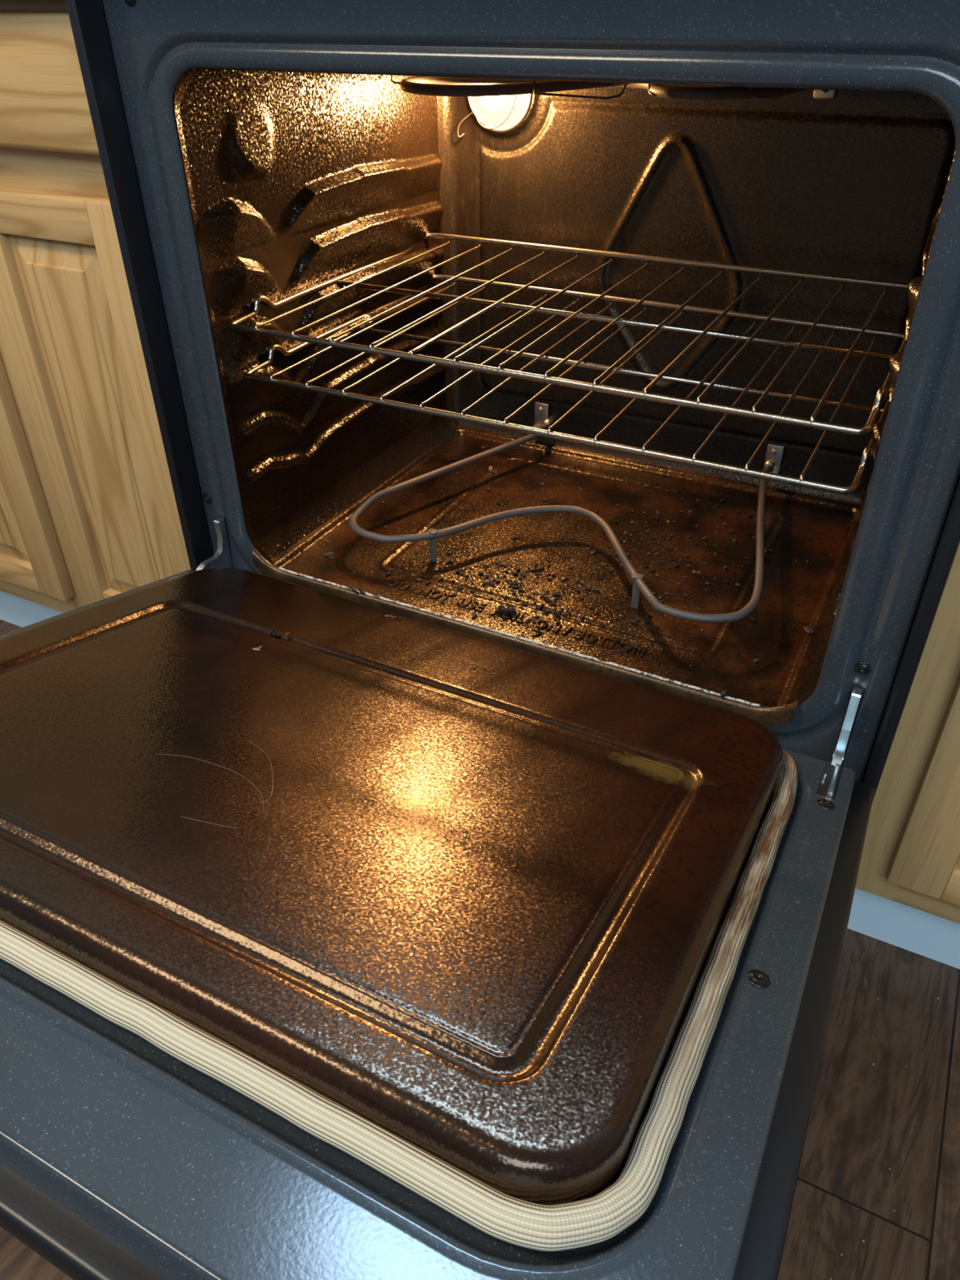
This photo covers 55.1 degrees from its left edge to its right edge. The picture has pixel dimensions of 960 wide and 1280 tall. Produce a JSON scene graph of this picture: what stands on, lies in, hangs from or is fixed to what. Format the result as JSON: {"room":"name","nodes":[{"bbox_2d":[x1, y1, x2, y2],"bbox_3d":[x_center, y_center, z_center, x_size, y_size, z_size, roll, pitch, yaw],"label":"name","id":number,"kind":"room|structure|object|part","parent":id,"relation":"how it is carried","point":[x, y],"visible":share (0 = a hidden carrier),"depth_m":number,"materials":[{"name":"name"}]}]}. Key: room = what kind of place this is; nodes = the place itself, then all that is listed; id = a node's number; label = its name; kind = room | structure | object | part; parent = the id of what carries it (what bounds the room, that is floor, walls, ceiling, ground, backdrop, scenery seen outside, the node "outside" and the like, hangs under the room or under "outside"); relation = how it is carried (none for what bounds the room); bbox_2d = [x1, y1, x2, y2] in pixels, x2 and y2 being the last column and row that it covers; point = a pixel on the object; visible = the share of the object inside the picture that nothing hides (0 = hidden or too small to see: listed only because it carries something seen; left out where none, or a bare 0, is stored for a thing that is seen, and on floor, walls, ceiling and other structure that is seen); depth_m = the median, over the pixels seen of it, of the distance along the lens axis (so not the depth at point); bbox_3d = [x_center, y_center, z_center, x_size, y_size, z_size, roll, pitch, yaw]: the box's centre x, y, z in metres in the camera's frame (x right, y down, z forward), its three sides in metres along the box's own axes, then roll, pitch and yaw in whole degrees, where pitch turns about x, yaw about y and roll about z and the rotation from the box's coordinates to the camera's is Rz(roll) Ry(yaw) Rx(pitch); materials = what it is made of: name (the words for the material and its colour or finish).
{"room":"kitchen","nodes":[
{"label":"kitchen","id":0,"kind":"room"},
{"bbox_2d":[0,619,959,1279],"bbox_3d":[-0.374,0.735,0.529,5.200,0.050,3.100,16,39,22],"label":"floor","id":1,"kind":"structure","parent":0,"point":[884,1115],"depth_m":0.86,"materials":[{"name":"brown wood"}]},
{"bbox_2d":[0,342,81,627],"bbox_3d":[-0.681,-0.502,1.479,0.532,0.873,0.610,16,39,22],"label":"base cabinet","id":2,"kind":"object","parent":1,"relation":"on","point":[37,582],"visible":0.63,"depth_m":1.28,"materials":[{"name":"brown wood"}]},
{"bbox_3d":[-0.784,-0.335,1.252,0.329,0.469,0.010,16,39,22],"label":"door panel","id":3,"kind":"part","parent":2,"relation":"part of","materials":[{"name":"brown wood"}]},
{"bbox_3d":[-0.781,-0.132,1.399,0.323,0.042,0.020,16,39,22],"label":"door rail","id":4,"kind":"part","parent":2,"relation":"part of","materials":[{"name":"brown wood"}]},
{"bbox_3d":[-0.772,-0.112,1.435,0.407,0.054,0.019,16,39,22],"label":"frame rail","id":5,"kind":"part","parent":2,"relation":"part of","materials":[{"name":"brown wood"}]},
{"bbox_2d":[0,0,191,606],"bbox_3d":[-0.308,-0.393,1.320,0.307,0.873,0.610,16,39,22],"label":"base cabinet","id":6,"kind":"object","parent":1,"relation":"on","point":[70,340],"visible":0.34,"depth_m":1.03,"materials":[{"name":"brown wood"}]},
{"bbox_3d":[-0.449,-0.600,0.880,0.230,0.023,0.019,16,39,22],"label":"frame rail","id":7,"kind":"part","parent":6,"relation":"part of","materials":[{"name":"brown wood"}]},
{"bbox_3d":[-0.457,-0.446,0.968,0.146,0.044,0.020,16,39,22],"label":"door rail","id":8,"kind":"part","parent":6,"relation":"part of","materials":[{"name":"brown wood"}]},
{"bbox_3d":[-0.458,-0.544,0.898,0.250,0.114,0.020,16,39,22],"label":"drawer","id":9,"kind":"part","parent":6,"relation":"part of","materials":[{"name":"brown wood"}]},
{"bbox_3d":[-0.448,-0.492,0.957,0.230,0.067,0.019,16,39,22],"label":"frame rail","id":10,"kind":"part","parent":6,"relation":"part of","materials":[{"name":"brown wood"}]},
{"bbox_3d":[-0.456,-0.239,1.112,0.152,0.469,0.010,16,39,22],"label":"door panel","id":11,"kind":"part","parent":6,"relation":"part of","materials":[{"name":"brown wood"}]},
{"bbox_3d":[-0.453,-0.035,1.260,0.146,0.042,0.020,16,39,22],"label":"door rail","id":12,"kind":"part","parent":6,"relation":"part of","materials":[{"name":"brown wood"}]},
{"bbox_2d":[0,0,959,1279],"bbox_3d":[0.015,-0.103,0.865,0.760,0.913,1.251,16,39,22],"label":"oven range","id":13,"kind":"object","parent":1,"relation":"on","point":[345,947],"visible":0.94,"depth_m":0.68,"materials":[{"name":"metal"}]},
{"bbox_3d":[-0.182,-0.344,1.222,0.012,0.896,0.646,16,39,22],"label":"panel","id":14,"kind":"part","parent":13,"relation":"part of","materials":[{"name":"black paint"}]},
{"bbox_3d":[-0.302,-0.094,1.031,0.007,0.072,0.062,16,39,22],"label":"hinge arm","id":15,"kind":"part","parent":13,"relation":"part of","materials":[{"name":"silver metal"}]},
{"bbox_2d":[252,645,262,650],"bbox_3d":[-0.190,0.007,0.790,0.007,0.004,0.011,16,39,22],"label":"flake","id":16,"kind":"object","parent":13,"relation":"on","point":[260,646],"visible":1,"depth_m":0.79,"materials":[{"name":"brown"}]},
{"bbox_2d":[267,630,279,636],"bbox_3d":[-0.184,-0.005,0.825,0.012,0.004,0.007,16,39,22],"label":"flake","id":17,"kind":"object","parent":13,"relation":"on","point":[272,631],"visible":1,"depth_m":0.82,"materials":[{"name":"black"}]},
{"bbox_2d":[284,632,289,639],"bbox_3d":[-0.172,-0.004,0.819,0.004,0.005,0.006,16,39,22],"label":"flake","id":18,"kind":"object","parent":13,"relation":"on","point":[286,635],"visible":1,"depth_m":0.82,"materials":[{"name":"brown"}]},
{"bbox_2d":[324,551,334,559],"bbox_3d":[-0.174,-0.099,1.071,0.015,0.003,0.010,16,39,22],"label":"flake","id":19,"kind":"object","parent":13,"relation":"on","point":[330,553],"visible":1,"depth_m":1.07,"materials":[{"name":"brown"}]},
{"bbox_2d":[348,584,364,594],"bbox_3d":[-0.132,-0.054,0.986,0.025,0.004,0.008,22,41,29],"label":"flake","id":20,"kind":"object","parent":13,"relation":"on","point":[353,588],"visible":1,"depth_m":0.98,"materials":[{"name":"black"}]},
{"bbox_3d":[-0.120,0.085,0.679,0.609,0.146,0.473,16,39,22],"label":"panel","id":21,"kind":"part","parent":13,"relation":"part of","materials":[{"name":"metal"}]},
{"bbox_2d":[384,614,402,619],"bbox_3d":[-0.083,-0.022,0.884,0.016,0.003,0.008,16,39,22],"label":"flake","id":22,"kind":"object","parent":13,"relation":"on","point":[385,615],"visible":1,"depth_m":0.88,"materials":[{"name":"brown food"}]},
{"bbox_3d":[-0.137,0.112,0.658,0.717,0.152,0.560,16,39,22],"label":"door","id":23,"kind":"part","parent":13,"relation":"part of","materials":[{"name":"brown metal"}]},
{"bbox_3d":[-0.053,-0.106,1.047,0.011,0.042,0.010,16,39,22],"label":"element leg","id":24,"kind":"part","parent":13,"relation":"part of","materials":[{"name":"grey metal"}]},
{"bbox_3d":[-0.137,0.125,0.667,0.752,0.154,0.590,16,39,22],"label":"panel","id":25,"kind":"part","parent":13,"relation":"part of","materials":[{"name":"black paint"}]},
{"bbox_2d":[488,466,497,473],"bbox_3d":[0.018,-0.231,1.250,0.016,0.007,0.008,27,43,33],"label":"flake","id":26,"kind":"object","parent":13,"relation":"on","point":[490,469],"visible":1,"depth_m":1.25,"materials":[{"name":"brown food"}]},
{"bbox_3d":[0.019,-0.648,1.091,0.034,0.034,0.030,16,39,22],"label":"light bulb","id":27,"kind":"part","parent":13,"relation":"part of","materials":[{"name":"beige glass"}]},
{"bbox_2d":[497,604,516,615],"bbox_3d":[0.028,-0.031,0.968,0.020,0.007,0.014,1,35,2],"label":"flake","id":28,"kind":"object","parent":13,"relation":"on","point":[509,610],"visible":1,"depth_m":0.97,"materials":[{"name":"black food"}]},
{"bbox_3d":[0.013,-0.010,0.926,0.596,0.037,0.012,16,39,22],"label":"mouth sill","id":29,"kind":"part","parent":13,"relation":"part of","materials":[{"name":"metal"}]},
{"bbox_3d":[0.019,-0.198,0.808,0.732,0.659,0.030,16,39,22],"label":"frame","id":30,"kind":"part","parent":13,"relation":"part of","materials":[{"name":"metal"}]},
{"bbox_2d":[531,629,542,634],"bbox_3d":[0.058,-0.008,0.940,0.011,0.006,0.003,5,36,7],"label":"flake","id":31,"kind":"object","parent":13,"relation":"on","point":[537,631],"visible":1,"depth_m":0.94,"materials":[{"name":"black food"}]},
{"bbox_2d":[229,232,908,435],"bbox_3d":[0.109,-0.340,0.937,0.612,0.020,0.397,16,39,22],"label":"oven rack","id":32,"kind":"object","parent":13,"relation":"attached to","point":[882,393],"visible":0.9,"depth_m":0.90,"materials":[{"name":"silver metal"}]},
{"bbox_3d":[0.105,-0.330,0.936,0.606,0.005,0.005,16,39,22],"label":"cross rail","id":33,"kind":"part","parent":32,"relation":"part of","materials":[{"name":"silver metal"}]},
{"bbox_2d":[338,457,808,684],"bbox_3d":[0.122,-0.117,1.091,0.501,0.006,0.382,16,39,22],"label":"crumbs","id":34,"kind":"object","parent":13,"relation":"on","point":[541,483],"visible":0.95,"depth_m":1.07,"materials":[{"name":"brown food"}]},
{"bbox_2d":[244,274,905,493],"bbox_3d":[0.114,-0.302,0.976,0.612,0.020,0.397,16,39,22],"label":"oven rack","id":35,"kind":"object","parent":13,"relation":"attached to","point":[868,451],"visible":0.84,"depth_m":0.93,"materials":[{"name":"silver metal"}]},
{"bbox_3d":[0.111,-0.292,0.975,0.606,0.005,0.005,16,39,22],"label":"cross rail","id":36,"kind":"part","parent":35,"relation":"part of","materials":[{"name":"silver metal"}]},
{"bbox_2d":[344,455,834,695],"bbox_3d":[0.118,-0.119,1.094,0.542,0.008,0.416,16,39,22],"label":"crumbs","id":37,"kind":"object","parent":13,"relation":"on","point":[491,582],"visible":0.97,"depth_m":1.02,"materials":[{"name":"black food"}]},
{"bbox_3d":[0.164,-0.050,0.965,0.011,0.042,0.010,16,39,22],"label":"element leg","id":38,"kind":"part","parent":13,"relation":"part of","materials":[{"name":"grey metal"}]},
{"bbox_2d":[720,689,727,697],"bbox_3d":[0.221,0.049,0.834,0.006,0.004,0.010,5,36,8],"label":"flake","id":39,"kind":"object","parent":13,"relation":"on","point":[723,692],"visible":1,"depth_m":0.83,"materials":[{"name":"black"}]},
{"bbox_2d":[804,626,813,633],"bbox_3d":[0.333,-0.011,0.930,0.010,0.005,0.011,16,39,22],"label":"flake","id":40,"kind":"object","parent":13,"relation":"on","point":[809,629],"visible":1,"depth_m":0.93,"materials":[{"name":"grey"}]},
{"bbox_3d":[0.305,0.084,0.773,0.007,0.072,0.062,16,39,22],"label":"hinge arm","id":41,"kind":"part","parent":13,"relation":"part of","materials":[{"name":"silver metal"}]},
{"bbox_3d":[0.480,-0.150,0.940,0.012,0.896,0.646,16,39,22],"label":"panel","id":42,"kind":"part","parent":13,"relation":"part of","materials":[{"name":"black paint"}]},
{"bbox_2d":[830,997,939,1279],"bbox_3d":[0.406,0.473,0.842,0.208,0.002,0.418,16,39,22],"label":"crumbs","id":43,"kind":"object","parent":1,"relation":"on","point":[873,1064],"visible":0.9,"depth_m":0.83,"materials":[{"name":"beige"}]},
{"bbox_2d":[847,542,959,968],"bbox_3d":[0.736,-0.087,0.875,0.519,0.873,0.610,16,39,22],"label":"base cabinet","id":44,"kind":"object","parent":1,"relation":"on","point":[907,893],"visible":0.9,"depth_m":0.86,"materials":[{"name":"brown wood"}]},
{"bbox_3d":[0.612,0.293,0.845,0.434,0.054,0.019,16,39,22],"label":"frame rail","id":45,"kind":"part","parent":44,"relation":"part of","materials":[{"name":"brown wood"}]},
{"bbox_3d":[0.603,0.274,0.810,0.356,0.042,0.020,16,39,22],"label":"door rail","id":46,"kind":"part","parent":44,"relation":"part of","materials":[{"name":"brown wood"}]},
{"bbox_3d":[0.599,0.071,0.662,0.362,0.469,0.010,16,39,22],"label":"door panel","id":47,"kind":"part","parent":44,"relation":"part of","materials":[{"name":"brown wood"}]}
]}

